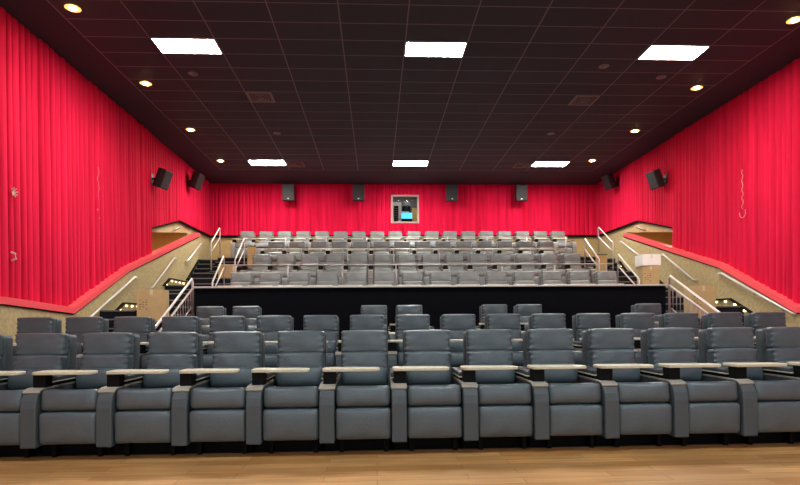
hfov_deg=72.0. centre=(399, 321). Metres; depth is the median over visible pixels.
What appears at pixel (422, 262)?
cushion
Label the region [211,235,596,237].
trim
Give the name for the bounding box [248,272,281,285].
seat
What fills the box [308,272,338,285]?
seat
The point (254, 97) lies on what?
ceiling vent
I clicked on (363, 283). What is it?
cushion
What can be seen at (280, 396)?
seat cushion
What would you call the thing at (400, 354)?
seat cushion
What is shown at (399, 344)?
lumbar cushion
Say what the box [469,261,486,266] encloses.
cushion
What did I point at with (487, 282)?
cushion
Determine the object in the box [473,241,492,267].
seat
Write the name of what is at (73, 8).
recessed light
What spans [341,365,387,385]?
lumbar cushion
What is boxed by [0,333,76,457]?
seat
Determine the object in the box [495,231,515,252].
seat
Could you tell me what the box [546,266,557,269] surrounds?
lumbar cushion
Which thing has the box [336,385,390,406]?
seat cushion
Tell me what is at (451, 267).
lumbar cushion
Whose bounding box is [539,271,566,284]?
seat
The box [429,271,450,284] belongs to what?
seat
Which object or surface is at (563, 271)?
seat cushion
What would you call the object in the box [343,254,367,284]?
seat
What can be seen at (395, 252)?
lumbar cushion
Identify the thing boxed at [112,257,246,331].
stairs
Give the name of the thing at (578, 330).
cushion
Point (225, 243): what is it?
wall
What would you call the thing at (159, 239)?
wall
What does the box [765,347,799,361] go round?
cushion
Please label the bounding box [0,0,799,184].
ceiling
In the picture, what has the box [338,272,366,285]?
seat
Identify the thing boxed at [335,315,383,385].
seat
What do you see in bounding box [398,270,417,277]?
seat cushion
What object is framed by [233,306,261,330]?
seat
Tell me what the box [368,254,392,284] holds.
seat
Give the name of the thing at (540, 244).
seat
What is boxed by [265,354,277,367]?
seat cushion
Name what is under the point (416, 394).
seat cushion
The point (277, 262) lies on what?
cushion
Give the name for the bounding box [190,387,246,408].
seat cushion
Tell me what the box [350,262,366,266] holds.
cushion
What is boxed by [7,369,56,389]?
lumbar cushion
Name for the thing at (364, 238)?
cushion
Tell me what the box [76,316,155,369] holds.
seat
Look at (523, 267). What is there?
lumbar cushion
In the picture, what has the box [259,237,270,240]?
cushion
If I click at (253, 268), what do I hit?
lumbar cushion
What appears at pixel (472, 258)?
seat
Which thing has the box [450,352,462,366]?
seat cushion
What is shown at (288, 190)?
wall speaker
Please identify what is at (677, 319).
seat
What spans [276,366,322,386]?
lumbar cushion
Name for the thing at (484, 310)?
seat
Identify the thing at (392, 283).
cushion
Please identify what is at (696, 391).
seat cushion
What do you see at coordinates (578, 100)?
ceiling vent
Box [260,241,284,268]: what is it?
seat
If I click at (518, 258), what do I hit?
seat
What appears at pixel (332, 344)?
lumbar cushion
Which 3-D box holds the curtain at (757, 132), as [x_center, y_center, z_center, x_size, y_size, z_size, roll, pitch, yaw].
[8.636,-2.877,5.431,0.118,5.280,22.105,0,0,-2]
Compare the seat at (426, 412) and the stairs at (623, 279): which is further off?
the stairs at (623, 279)
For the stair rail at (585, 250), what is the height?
1.601 m
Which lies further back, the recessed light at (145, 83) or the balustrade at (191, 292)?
the recessed light at (145, 83)
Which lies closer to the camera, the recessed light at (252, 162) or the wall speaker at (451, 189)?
the recessed light at (252, 162)
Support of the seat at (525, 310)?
on the floor
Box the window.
[391,195,418,223]
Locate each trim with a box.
[0,233,199,313]
[0,236,199,314]
[152,220,210,237]
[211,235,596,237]
[597,220,671,236]
[623,233,799,312]
[624,237,799,313]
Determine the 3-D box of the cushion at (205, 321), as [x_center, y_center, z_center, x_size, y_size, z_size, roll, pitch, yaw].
[-3.709,0.060,10.731,0.516,0.246,0.195,0,0,-2]
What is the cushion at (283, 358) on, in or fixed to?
on the seat at (282, 410)
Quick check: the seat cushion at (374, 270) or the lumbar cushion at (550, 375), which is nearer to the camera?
the lumbar cushion at (550, 375)
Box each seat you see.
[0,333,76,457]
[0,334,12,370]
[12,317,61,369]
[20,332,139,456]
[65,317,108,354]
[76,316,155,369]
[96,332,202,455]
[140,316,201,368]
[171,331,264,454]
[196,306,225,341]
[203,316,247,367]
[230,231,255,256]
[230,272,253,285]
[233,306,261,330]
[240,254,271,284]
[246,331,326,453]
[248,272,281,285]
[250,231,273,253]
[257,315,293,376]
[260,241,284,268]
[266,254,295,284]
[271,231,291,253]
[278,272,310,285]
[282,241,305,268]
[289,231,310,252]
[291,254,319,284]
[303,315,338,366]
[304,241,326,267]
[308,231,328,252]
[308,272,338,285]
[317,254,343,284]
[319,330,390,451]
[325,241,347,266]
[327,231,347,253]
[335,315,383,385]
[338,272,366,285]
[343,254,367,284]
[346,241,367,268]
[347,231,365,253]
[361,305,388,339]
[367,231,383,254]
[367,272,394,285]
[368,241,388,268]
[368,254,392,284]
[385,231,401,253]
[388,305,433,339]
[388,314,429,385]
[389,330,461,450]
[390,241,409,267]
[392,254,417,284]
[401,272,422,284]
[404,231,420,253]
[411,241,430,267]
[416,254,441,284]
[422,231,438,252]
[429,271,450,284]
[431,241,451,267]
[440,254,466,284]
[440,314,475,374]
[441,231,456,252]
[451,329,532,449]
[452,241,471,267]
[457,271,479,284]
[460,231,475,253]
[464,254,491,284]
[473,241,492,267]
[475,304,506,328]
[478,231,496,252]
[484,271,508,284]
[484,314,522,365]
[487,254,516,284]
[493,241,515,267]
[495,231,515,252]
[511,254,540,284]
[512,271,537,284]
[513,231,534,252]
[513,304,541,338]
[514,241,538,267]
[514,329,602,447]
[528,313,582,364]
[532,231,549,252]
[534,241,563,267]
[535,253,565,283]
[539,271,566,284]
[550,231,576,253]
[558,253,595,283]
[566,271,594,284]
[572,313,610,364]
[577,328,671,446]
[593,271,616,284]
[615,313,654,363]
[631,303,661,327]
[639,328,739,445]
[659,312,700,362]
[698,327,799,444]
[701,312,756,358]
[744,312,786,348]
[755,326,799,441]
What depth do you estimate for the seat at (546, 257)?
16.19 m
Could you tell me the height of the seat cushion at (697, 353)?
0.267 m
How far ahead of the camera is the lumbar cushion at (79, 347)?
7.97 m
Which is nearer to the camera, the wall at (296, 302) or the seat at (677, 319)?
the seat at (677, 319)
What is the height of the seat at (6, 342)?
1.206 m
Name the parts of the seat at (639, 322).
table post, armrest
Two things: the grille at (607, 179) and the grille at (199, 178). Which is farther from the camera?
the grille at (607, 179)
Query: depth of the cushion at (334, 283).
13.49 m
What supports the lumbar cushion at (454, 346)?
on the seat at (456, 324)
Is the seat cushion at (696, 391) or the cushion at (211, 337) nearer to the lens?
the seat cushion at (696, 391)
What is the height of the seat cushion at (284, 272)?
0.267 m
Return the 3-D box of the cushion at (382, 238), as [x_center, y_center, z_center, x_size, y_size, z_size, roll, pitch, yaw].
[-0.870,-3.082,20.985,0.516,0.246,0.195,0,0,-2]
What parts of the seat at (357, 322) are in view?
armrest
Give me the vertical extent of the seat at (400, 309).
1.206 m
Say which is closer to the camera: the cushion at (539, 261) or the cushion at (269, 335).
the cushion at (269, 335)
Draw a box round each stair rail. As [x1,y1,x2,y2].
[210,228,220,269]
[212,256,224,285]
[234,239,244,271]
[584,238,599,270]
[598,227,613,268]
[617,254,639,283]
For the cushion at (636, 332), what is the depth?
8.45 m
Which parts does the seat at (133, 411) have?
table post, armrest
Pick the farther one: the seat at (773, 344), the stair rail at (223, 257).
the stair rail at (223, 257)
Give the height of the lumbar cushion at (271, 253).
0.248 m
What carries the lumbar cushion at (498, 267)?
on the seat at (495, 258)
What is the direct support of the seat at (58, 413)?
on the floor at (391, 442)
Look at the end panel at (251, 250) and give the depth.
17.09 m
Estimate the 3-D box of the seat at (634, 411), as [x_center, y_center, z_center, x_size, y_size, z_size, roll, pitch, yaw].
[2.339,0.678,5.949,0.700,1.206,1.053,0,0,-2]
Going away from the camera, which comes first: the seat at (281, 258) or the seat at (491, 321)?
the seat at (491, 321)
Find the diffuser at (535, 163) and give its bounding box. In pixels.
[532,162,568,165]
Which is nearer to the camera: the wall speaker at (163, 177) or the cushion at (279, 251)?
the wall speaker at (163, 177)
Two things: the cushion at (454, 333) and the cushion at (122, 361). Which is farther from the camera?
the cushion at (454, 333)
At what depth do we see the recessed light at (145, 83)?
12.45 m
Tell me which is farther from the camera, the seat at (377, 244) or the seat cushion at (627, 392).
the seat at (377, 244)
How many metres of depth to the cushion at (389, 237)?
20.95 m
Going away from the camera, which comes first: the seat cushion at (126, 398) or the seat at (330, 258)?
the seat cushion at (126, 398)
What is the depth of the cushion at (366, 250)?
18.38 m
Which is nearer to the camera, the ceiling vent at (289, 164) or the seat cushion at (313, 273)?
the seat cushion at (313, 273)
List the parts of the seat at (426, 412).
armrest, table post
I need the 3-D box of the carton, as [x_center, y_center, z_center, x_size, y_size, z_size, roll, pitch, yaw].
[6.871,-1.688,15.263,0.500,0.313,0.506,0,0,1]
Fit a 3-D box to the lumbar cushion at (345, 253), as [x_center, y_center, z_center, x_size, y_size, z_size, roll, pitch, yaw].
[-2.021,-2.189,18.337,0.517,0.248,0.240,0,0,-2]
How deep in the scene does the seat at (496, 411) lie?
5.46 m
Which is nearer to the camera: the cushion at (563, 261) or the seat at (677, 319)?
the seat at (677, 319)
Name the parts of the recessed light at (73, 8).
bulb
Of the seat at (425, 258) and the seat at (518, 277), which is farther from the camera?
the seat at (425, 258)
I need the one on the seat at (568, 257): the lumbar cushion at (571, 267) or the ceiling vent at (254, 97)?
the lumbar cushion at (571, 267)
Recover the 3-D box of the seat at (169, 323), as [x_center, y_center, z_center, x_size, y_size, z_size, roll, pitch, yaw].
[-3.361,0.523,7.938,0.700,1.206,1.053,0,0,-2]
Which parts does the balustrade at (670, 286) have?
rail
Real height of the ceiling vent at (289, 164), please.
0.024 m
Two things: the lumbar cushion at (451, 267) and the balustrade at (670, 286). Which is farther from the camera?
the lumbar cushion at (451, 267)
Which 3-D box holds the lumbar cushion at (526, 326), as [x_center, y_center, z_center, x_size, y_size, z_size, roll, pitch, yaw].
[2.590,0.155,10.909,0.517,0.248,0.240,0,0,-2]
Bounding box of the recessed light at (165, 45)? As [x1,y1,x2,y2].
[150,37,222,53]
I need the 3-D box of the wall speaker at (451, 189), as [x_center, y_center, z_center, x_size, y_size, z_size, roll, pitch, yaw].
[2.015,-5.016,21.618,0.450,0.663,0.664,0,0,-2]
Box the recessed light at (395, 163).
[392,160,428,165]
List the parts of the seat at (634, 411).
armrest, table post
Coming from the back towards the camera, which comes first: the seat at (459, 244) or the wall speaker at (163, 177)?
the seat at (459, 244)
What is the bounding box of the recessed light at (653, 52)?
[637,45,710,60]
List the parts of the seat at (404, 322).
table post, armrest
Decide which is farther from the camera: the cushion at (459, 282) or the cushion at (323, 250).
the cushion at (323, 250)
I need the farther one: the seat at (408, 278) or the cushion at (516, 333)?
the seat at (408, 278)
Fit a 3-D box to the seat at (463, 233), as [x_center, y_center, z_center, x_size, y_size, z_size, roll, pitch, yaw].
[2.563,-2.863,20.843,0.700,1.206,1.053,0,0,-2]
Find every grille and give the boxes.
[160,170,172,189]
[195,174,204,189]
[601,175,611,190]
[645,171,658,189]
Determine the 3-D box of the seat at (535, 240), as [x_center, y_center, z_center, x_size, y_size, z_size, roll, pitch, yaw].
[5.360,-2.885,20.965,0.700,1.206,1.053,0,0,-2]
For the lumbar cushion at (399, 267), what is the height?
0.248 m
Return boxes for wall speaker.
[151,167,172,189]
[187,171,204,190]
[282,184,294,200]
[353,184,363,201]
[446,184,457,201]
[515,185,526,201]
[601,173,618,190]
[645,168,667,189]
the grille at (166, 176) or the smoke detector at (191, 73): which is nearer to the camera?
the smoke detector at (191, 73)
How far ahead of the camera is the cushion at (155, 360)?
5.95 m
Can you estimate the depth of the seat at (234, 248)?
20.03 m
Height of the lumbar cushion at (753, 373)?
0.248 m
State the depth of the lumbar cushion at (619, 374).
6.04 m
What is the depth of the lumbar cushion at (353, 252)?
18.28 m
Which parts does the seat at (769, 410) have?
pad trim, armrest, table post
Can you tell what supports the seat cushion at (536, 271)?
on the seat at (518, 258)
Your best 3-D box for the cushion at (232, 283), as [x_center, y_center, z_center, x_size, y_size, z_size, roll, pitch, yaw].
[-3.885,-0.849,13.476,0.516,0.246,0.195,0,0,-2]
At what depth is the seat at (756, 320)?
8.59 m
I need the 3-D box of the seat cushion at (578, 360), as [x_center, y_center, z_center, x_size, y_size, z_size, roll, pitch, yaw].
[2.322,0.545,7.984,0.542,0.267,0.586,0,0,-2]
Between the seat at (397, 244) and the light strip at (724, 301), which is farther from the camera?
the seat at (397, 244)
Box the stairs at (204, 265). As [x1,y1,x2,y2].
[100,259,217,331]
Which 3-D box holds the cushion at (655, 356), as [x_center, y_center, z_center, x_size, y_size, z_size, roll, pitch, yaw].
[3.102,0.427,6.272,0.516,0.246,0.195,0,0,-2]
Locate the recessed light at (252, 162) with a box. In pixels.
[247,160,286,165]
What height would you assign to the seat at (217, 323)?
1.206 m
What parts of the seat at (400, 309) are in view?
armrest, table post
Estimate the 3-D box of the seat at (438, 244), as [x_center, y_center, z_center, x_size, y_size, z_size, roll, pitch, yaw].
[1.407,-2.114,18.291,0.700,1.206,1.053,0,0,-2]
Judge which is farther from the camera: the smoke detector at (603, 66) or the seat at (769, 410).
the smoke detector at (603, 66)
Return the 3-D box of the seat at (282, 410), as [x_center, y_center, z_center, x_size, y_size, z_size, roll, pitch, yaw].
[-1.158,0.706,5.797,0.700,1.206,1.053,0,0,-2]
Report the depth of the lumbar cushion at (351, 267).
15.84 m
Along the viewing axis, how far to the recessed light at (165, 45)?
10.79 m
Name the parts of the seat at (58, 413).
table post, armrest, pad trim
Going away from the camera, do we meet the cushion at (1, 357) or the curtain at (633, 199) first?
the cushion at (1, 357)
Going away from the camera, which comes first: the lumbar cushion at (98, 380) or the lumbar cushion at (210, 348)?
the lumbar cushion at (98, 380)
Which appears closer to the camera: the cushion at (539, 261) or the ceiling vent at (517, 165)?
the cushion at (539, 261)
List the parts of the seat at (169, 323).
table post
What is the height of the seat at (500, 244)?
1.206 m
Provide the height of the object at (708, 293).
0.743 m
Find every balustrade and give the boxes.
[155,278,193,331]
[668,275,719,328]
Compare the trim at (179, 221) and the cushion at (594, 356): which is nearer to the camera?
the cushion at (594, 356)
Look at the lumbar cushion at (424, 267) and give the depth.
15.92 m
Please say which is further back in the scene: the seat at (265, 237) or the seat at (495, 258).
the seat at (265, 237)
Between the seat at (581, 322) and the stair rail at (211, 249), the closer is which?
the seat at (581, 322)
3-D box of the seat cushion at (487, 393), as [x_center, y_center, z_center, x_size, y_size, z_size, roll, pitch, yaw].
[1.028,0.755,5.690,0.542,0.267,0.586,0,0,-2]
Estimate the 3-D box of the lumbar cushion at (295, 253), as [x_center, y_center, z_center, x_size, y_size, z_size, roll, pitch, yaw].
[-3.419,-2.178,18.276,0.517,0.248,0.240,0,0,-2]
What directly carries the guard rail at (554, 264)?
on the floor
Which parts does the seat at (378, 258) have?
armrest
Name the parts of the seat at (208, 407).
table post, armrest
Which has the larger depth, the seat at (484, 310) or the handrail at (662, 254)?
the handrail at (662, 254)
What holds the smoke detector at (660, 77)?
attached to the ceiling
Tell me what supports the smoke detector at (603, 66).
attached to the ceiling
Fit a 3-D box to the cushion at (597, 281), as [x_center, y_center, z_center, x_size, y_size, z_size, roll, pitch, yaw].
[5.206,-0.920,13.871,0.516,0.246,0.195,0,0,-2]
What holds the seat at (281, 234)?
on the floor
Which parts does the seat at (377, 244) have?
armrest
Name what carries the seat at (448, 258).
on the floor
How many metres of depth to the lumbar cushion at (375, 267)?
15.87 m
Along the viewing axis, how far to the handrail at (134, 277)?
12.82 m
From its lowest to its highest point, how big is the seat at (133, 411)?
1.206 m
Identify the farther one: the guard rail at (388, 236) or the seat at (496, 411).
the guard rail at (388, 236)
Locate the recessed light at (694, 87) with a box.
[691,86,702,89]
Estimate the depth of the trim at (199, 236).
11.24 m
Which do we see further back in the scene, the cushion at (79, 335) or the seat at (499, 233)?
the seat at (499, 233)
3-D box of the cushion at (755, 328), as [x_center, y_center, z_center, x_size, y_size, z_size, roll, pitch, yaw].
[5.795,0.206,8.626,0.516,0.246,0.195,0,0,-2]
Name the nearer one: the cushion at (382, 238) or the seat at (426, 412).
the seat at (426, 412)
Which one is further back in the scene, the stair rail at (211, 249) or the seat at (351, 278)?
the stair rail at (211, 249)
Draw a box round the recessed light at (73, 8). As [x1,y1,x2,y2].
[64,4,80,12]
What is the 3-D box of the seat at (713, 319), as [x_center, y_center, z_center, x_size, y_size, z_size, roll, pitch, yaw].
[5.031,0.458,8.303,0.700,1.206,1.053,0,0,-2]
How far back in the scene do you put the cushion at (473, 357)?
6.10 m
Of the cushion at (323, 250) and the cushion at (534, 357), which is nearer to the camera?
the cushion at (534, 357)
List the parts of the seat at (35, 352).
armrest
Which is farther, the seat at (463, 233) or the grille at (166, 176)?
the seat at (463, 233)
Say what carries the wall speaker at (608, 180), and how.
attached to the curtain at (633, 199)
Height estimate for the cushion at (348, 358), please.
0.246 m
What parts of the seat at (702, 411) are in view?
pad trim, armrest, table post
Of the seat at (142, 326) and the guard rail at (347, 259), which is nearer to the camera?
the seat at (142, 326)
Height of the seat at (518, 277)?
1.206 m
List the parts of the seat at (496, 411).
armrest, table post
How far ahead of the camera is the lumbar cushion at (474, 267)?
15.98 m
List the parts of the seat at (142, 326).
armrest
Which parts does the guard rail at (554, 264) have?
post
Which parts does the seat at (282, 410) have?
table post, armrest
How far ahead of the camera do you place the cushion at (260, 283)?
13.43 m
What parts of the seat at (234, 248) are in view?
armrest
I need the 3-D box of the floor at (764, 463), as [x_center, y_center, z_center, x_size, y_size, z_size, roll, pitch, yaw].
[1.269,1.340,-0.166,15.700,0.100,11.560,0,0,-2]
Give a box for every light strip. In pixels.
[115,302,136,309]
[162,278,186,289]
[186,259,200,282]
[619,261,627,270]
[716,298,752,313]
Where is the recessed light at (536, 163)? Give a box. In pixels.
[531,161,570,166]
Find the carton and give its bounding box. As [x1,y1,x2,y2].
[635,254,660,266]
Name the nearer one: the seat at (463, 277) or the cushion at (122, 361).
the cushion at (122, 361)
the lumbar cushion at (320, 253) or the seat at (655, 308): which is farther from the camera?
the lumbar cushion at (320, 253)
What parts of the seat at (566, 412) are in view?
armrest, table post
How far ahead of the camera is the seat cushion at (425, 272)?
15.35 m
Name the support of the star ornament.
attached to the curtain at (57, 127)
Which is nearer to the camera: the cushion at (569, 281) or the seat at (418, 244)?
the cushion at (569, 281)
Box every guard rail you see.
[224,263,613,284]
[238,236,567,253]
[265,248,565,267]
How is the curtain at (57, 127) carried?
hanging from the ceiling
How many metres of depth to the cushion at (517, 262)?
16.16 m
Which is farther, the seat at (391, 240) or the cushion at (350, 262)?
the seat at (391, 240)
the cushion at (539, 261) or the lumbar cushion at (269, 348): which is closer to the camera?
the lumbar cushion at (269, 348)
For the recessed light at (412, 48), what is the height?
0.013 m
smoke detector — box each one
[188,71,198,75]
[598,64,608,68]
[656,75,666,79]
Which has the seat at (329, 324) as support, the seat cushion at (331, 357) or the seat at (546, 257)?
the seat cushion at (331, 357)
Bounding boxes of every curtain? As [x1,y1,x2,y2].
[0,6,151,306]
[151,134,211,235]
[211,183,596,235]
[596,138,671,234]
[672,58,799,303]
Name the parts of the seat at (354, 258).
armrest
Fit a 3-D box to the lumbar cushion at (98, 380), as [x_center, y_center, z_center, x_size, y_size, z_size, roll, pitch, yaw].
[-3.186,0.620,5.903,0.517,0.248,0.240,0,0,-2]
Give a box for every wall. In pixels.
[0,238,198,342]
[152,222,209,258]
[152,232,183,250]
[192,284,666,339]
[209,237,597,258]
[599,221,671,265]
[624,238,799,326]
[630,232,671,245]
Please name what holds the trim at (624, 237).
attached to the wall at (705, 275)
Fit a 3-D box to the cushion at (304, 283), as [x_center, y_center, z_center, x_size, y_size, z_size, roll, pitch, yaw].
[-2.487,-0.860,13.537,0.516,0.246,0.195,0,0,-2]
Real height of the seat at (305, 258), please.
1.206 m
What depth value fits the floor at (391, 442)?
5.60 m
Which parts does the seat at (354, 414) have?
table post, armrest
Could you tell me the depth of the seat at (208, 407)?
5.33 m
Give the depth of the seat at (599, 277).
13.83 m
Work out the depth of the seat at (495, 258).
16.12 m
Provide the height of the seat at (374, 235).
1.206 m
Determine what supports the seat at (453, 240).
on the floor
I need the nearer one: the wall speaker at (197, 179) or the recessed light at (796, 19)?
the recessed light at (796, 19)
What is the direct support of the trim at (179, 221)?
attached to the wall at (204, 250)
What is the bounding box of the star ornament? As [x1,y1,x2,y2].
[11,187,17,196]
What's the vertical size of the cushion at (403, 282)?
0.246 m
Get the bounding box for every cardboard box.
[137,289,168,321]
[637,265,658,283]
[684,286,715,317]
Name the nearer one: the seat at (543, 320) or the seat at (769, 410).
the seat at (769, 410)
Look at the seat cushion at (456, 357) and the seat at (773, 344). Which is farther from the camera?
the seat cushion at (456, 357)
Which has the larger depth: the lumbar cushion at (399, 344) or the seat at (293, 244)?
the seat at (293, 244)
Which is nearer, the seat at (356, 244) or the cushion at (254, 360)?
the cushion at (254, 360)
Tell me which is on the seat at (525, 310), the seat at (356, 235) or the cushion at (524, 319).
the cushion at (524, 319)
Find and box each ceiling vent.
[245,92,274,102]
[285,162,304,166]
[512,163,533,167]
[568,95,600,105]
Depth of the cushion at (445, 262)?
16.07 m
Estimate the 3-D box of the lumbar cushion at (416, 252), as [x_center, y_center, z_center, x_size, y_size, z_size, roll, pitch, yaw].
[0.777,-2.211,18.458,0.517,0.248,0.240,0,0,-2]
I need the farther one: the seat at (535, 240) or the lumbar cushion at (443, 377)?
the seat at (535, 240)
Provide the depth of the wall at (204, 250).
19.24 m
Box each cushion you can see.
[0,356,2,370]
[0,390,23,411]
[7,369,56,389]
[13,346,16,355]
[13,355,68,369]
[41,389,98,410]
[67,333,83,342]
[76,368,122,388]
[77,342,82,354]
[80,354,133,368]
[116,388,172,409]
[128,332,148,341]
[141,355,147,368]
[143,367,190,388]
[146,353,197,368]
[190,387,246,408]
[202,318,209,324]
[202,327,209,334]
[203,334,208,341]
[203,354,212,367]
[207,344,213,353]
[209,332,213,341]
[210,366,255,387]
[212,353,261,367]
[230,282,251,285]
[235,243,249,247]
[247,270,265,276]
[248,318,256,325]
[248,325,256,330]
[252,262,270,266]
[252,267,267,270]
[255,243,268,247]
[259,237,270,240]
[259,282,280,285]
[260,331,278,340]
[264,386,319,407]
[265,343,277,353]
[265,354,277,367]
[268,248,282,252]
[268,252,281,254]
[271,255,276,260]
[272,270,291,276]
[276,267,292,269]
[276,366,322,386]
[277,262,294,266]
[277,352,324,367]
[288,281,309,285]
[289,252,303,254]
[296,237,308,240]
[298,270,316,276]
[301,262,318,266]
[301,267,318,270]
[310,252,324,254]
[311,248,325,251]
[317,281,337,285]
[323,270,341,277]
[324,331,337,343]
[325,262,342,267]
[325,267,341,269]
[327,340,337,353]
[327,353,335,366]
[332,249,346,252]
[332,252,346,255]
[334,237,346,240]
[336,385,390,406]
[341,351,387,368]
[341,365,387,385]
[345,281,365,285]
[348,270,367,277]
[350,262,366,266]
[350,266,367,271]
[352,237,365,240]
[353,249,367,252]
[353,252,367,254]
[370,237,383,241]
[373,270,392,277]
[374,262,391,267]
[374,266,391,269]
[374,281,394,285]
[389,237,401,240]
[395,252,409,254]
[396,330,404,339]
[397,342,402,353]
[397,352,402,365]
[398,262,415,267]
[398,266,415,270]
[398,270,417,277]
[402,281,422,284]
[404,351,450,366]
[406,364,451,385]
[406,384,460,405]
[416,252,430,255]
[422,262,438,266]
[423,266,439,269]
[423,270,441,276]
[430,281,450,284]
[445,262,462,266]
[448,266,463,269]
[448,270,466,275]
[449,329,465,338]
[449,342,462,351]
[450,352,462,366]
[458,281,478,283]
[463,254,468,260]
[466,350,512,364]
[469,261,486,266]
[472,364,514,383]
[473,266,487,269]
[473,269,491,275]
[477,383,531,404]
[486,281,506,283]
[493,261,510,265]
[497,266,510,269]
[498,269,516,275]
[510,329,520,338]
[512,341,522,350]
[512,351,522,365]
[513,280,534,283]
[516,261,533,265]
[520,316,528,322]
[522,266,534,269]
[522,269,540,275]
[524,324,528,330]
[527,350,574,364]
[533,363,577,382]
[539,261,557,265]
[541,280,561,284]
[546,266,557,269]
[547,269,565,276]
[547,382,600,403]
[558,242,571,247]
[563,261,580,265]
[568,280,589,284]
[570,266,581,268]
[572,269,589,275]
[574,350,582,364]
[576,328,592,340]
[587,349,635,366]
[592,362,639,381]
[596,280,616,283]
[617,382,669,402]
[632,328,648,336]
[647,348,696,364]
[654,315,658,321]
[654,361,701,380]
[685,381,737,401]
[693,328,700,336]
[694,339,698,348]
[695,349,698,362]
[707,348,756,363]
[715,361,762,379]
[752,380,799,400]
[753,327,766,336]
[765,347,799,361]
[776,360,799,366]
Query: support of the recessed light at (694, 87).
in the ceiling
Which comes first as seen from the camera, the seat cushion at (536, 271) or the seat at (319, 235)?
the seat cushion at (536, 271)
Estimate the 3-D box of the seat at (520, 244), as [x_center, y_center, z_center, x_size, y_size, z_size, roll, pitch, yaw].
[4.204,-2.136,18.412,0.700,1.206,1.053,0,0,-2]
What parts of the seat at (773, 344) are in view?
pad trim, armrest, table post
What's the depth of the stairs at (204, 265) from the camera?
15.79 m
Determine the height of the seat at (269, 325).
1.206 m
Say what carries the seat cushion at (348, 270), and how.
on the seat at (354, 258)
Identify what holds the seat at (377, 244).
on the floor
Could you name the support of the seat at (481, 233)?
on the floor
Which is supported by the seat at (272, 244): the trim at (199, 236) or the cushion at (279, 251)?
the cushion at (279, 251)
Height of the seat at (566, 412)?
1.206 m
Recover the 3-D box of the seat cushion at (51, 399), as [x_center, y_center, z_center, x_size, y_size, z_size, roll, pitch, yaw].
[-3.168,0.788,5.508,0.542,0.267,0.586,0,0,-2]
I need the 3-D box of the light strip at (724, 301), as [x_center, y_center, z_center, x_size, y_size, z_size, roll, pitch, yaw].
[8.111,-0.238,13.365,0.090,0.670,1.800,0,0,-2]
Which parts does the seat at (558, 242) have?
armrest, armrest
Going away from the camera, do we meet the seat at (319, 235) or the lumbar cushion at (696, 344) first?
the lumbar cushion at (696, 344)
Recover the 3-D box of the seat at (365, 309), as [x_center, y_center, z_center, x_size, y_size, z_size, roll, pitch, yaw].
[-0.576,0.281,10.577,0.700,1.206,1.053,0,0,-2]
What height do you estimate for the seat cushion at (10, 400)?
0.267 m
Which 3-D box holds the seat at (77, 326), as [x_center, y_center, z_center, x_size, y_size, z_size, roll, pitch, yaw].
[-4.759,0.534,7.878,0.700,1.206,1.053,0,0,-2]
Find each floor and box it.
[0,437,799,456]
[0,443,799,484]
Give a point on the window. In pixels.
(404, 208)
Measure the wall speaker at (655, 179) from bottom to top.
0.603 m
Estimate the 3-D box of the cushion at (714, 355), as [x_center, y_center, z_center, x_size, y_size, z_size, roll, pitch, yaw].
[3.801,0.421,6.302,0.516,0.246,0.195,0,0,-2]
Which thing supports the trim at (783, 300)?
attached to the wall at (705, 275)
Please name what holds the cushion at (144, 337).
on the seat at (142, 326)
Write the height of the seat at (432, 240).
1.206 m
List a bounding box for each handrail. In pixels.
[89,276,137,316]
[149,257,176,288]
[185,243,202,262]
[619,241,638,254]
[661,253,696,281]
[717,272,796,315]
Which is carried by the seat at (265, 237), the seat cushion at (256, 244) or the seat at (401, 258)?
the seat cushion at (256, 244)
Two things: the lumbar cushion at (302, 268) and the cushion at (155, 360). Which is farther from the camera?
the lumbar cushion at (302, 268)
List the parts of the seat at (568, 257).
armrest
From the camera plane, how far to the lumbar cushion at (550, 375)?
6.01 m
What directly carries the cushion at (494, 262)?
on the seat at (495, 258)
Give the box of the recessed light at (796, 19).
[786,16,799,23]
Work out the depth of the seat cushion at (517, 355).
7.67 m
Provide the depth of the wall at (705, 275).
14.80 m
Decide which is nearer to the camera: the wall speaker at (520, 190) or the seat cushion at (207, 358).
the seat cushion at (207, 358)
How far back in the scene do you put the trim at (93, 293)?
12.39 m
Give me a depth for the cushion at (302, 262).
15.89 m
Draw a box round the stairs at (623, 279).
[580,256,743,329]
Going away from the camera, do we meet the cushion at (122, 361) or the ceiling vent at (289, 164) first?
the cushion at (122, 361)
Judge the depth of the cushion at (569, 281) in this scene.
13.77 m
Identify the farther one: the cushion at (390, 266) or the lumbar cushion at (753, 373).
the cushion at (390, 266)
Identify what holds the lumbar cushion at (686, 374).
on the seat at (702, 411)
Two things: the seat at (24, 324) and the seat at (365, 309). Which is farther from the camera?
the seat at (365, 309)
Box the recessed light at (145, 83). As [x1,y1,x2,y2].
[140,81,151,85]
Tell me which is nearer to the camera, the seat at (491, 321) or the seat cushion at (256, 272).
the seat at (491, 321)
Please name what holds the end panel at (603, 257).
on the stairs at (623, 279)
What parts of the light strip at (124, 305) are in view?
tan skirting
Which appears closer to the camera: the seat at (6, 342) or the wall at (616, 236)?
the seat at (6, 342)
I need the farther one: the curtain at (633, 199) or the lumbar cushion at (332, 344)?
the curtain at (633, 199)
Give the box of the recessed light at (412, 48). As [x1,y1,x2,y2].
[404,41,467,57]
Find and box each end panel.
[218,263,236,277]
[247,246,255,268]
[595,254,606,270]
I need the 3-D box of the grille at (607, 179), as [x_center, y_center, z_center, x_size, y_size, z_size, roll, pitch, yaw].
[7.543,-5.062,20.123,0.201,0.480,0.366,0,0,-12]

